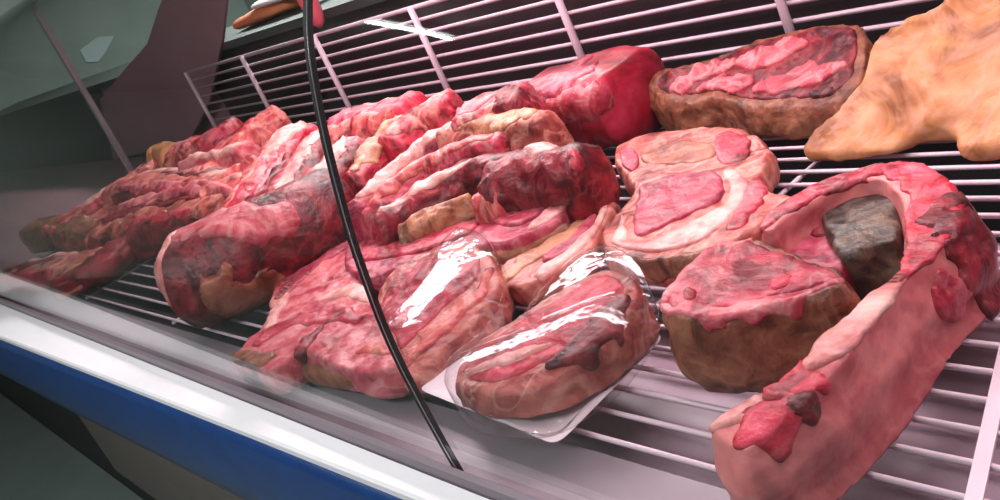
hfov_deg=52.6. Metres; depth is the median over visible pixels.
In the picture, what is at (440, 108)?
strip
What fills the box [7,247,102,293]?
strip
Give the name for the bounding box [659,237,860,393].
round chop
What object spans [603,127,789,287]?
loin chop
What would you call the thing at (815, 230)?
lump
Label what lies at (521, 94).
meat piece
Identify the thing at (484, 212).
piece
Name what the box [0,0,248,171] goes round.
wall
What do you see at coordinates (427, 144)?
strip
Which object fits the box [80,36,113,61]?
wall panel
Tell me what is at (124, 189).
strip
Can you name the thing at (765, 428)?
meat piece
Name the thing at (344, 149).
strip
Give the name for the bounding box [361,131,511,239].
strip
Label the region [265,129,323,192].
strip
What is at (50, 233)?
lump
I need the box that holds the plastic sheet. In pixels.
[100,0,228,159]
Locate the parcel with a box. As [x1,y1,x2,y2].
[233,0,299,29]
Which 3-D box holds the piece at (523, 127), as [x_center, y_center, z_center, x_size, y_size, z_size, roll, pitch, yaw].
[0.015,-0.169,1.870,0.107,0.186,0.304,-37,23,-30]
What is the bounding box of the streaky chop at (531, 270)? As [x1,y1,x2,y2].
[501,202,620,306]
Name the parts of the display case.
glass pane, panel, panel, post, panel, panel, panel, plate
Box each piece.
[231,240,410,398]
[436,107,574,150]
[451,81,547,132]
[471,192,506,224]
[732,395,802,462]
[762,360,830,400]
[786,390,820,425]
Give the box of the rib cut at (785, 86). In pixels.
[649,24,872,139]
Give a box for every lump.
[19,212,98,252]
[146,141,175,167]
[810,225,825,236]
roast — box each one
[154,168,354,328]
[528,45,665,149]
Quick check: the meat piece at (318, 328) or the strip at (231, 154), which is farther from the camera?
the strip at (231, 154)
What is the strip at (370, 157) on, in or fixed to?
on the wire shelf
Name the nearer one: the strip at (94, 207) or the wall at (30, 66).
the strip at (94, 207)
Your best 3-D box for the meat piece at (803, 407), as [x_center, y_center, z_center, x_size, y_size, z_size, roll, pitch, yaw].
[0.258,0.135,0.858,0.032,0.028,0.024,-37,23,-30]
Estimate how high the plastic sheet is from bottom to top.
0.676 m
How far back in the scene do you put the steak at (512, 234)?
1.66 m
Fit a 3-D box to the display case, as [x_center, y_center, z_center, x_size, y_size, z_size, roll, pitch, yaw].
[-1.275,-0.148,3.791,1.762,1.780,10.000,-37,23,-30]
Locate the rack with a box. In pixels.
[183,0,933,127]
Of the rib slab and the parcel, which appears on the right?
the rib slab
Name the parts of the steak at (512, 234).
meat strip, rib strip, meat strip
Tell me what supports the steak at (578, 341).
on the tray
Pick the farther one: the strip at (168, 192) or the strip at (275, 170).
the strip at (168, 192)
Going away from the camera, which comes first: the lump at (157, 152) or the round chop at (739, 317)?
the round chop at (739, 317)
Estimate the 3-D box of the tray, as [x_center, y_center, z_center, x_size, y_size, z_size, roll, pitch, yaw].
[0.063,0.141,1.290,0.266,0.016,0.313,-37,23,-30]
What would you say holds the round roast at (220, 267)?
on the wire shelf
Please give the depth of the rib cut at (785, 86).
1.66 m
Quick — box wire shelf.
[37,126,999,499]
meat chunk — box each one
[163,116,243,167]
[327,91,428,143]
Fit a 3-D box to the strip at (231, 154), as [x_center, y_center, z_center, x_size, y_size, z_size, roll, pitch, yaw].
[-0.785,-0.208,2.900,0.378,0.188,0.090,-4,29,45]
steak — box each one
[345,142,620,296]
[371,227,515,393]
[444,245,660,438]
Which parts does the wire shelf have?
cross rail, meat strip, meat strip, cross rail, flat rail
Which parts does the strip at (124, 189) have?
meat strip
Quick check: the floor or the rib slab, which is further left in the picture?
the floor
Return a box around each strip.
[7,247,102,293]
[63,160,159,221]
[102,155,256,211]
[117,183,199,210]
[178,140,260,170]
[187,105,291,172]
[221,121,317,207]
[245,151,292,199]
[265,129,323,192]
[304,136,365,176]
[342,115,401,195]
[347,122,450,241]
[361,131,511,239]
[377,88,463,162]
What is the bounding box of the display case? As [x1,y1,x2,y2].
[0,0,999,499]
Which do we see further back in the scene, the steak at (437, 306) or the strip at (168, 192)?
the strip at (168, 192)
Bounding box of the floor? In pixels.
[0,394,142,499]
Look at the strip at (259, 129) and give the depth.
2.93 m
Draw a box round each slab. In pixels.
[709,161,999,499]
[804,0,999,161]
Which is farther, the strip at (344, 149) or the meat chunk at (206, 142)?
the meat chunk at (206, 142)
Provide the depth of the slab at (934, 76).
1.41 m
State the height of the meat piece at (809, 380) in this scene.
0.037 m
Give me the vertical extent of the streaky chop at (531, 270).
0.047 m
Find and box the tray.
[422,293,660,441]
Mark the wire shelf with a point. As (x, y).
(981, 465)
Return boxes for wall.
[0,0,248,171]
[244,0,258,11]
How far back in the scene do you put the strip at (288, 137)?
2.51 m
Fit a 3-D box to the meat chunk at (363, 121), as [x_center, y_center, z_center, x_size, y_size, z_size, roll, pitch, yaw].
[-0.274,-0.249,2.381,0.337,0.204,0.166,-3,30,46]
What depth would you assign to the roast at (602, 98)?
1.90 m
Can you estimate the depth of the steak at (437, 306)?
1.48 m
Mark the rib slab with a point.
(921, 262)

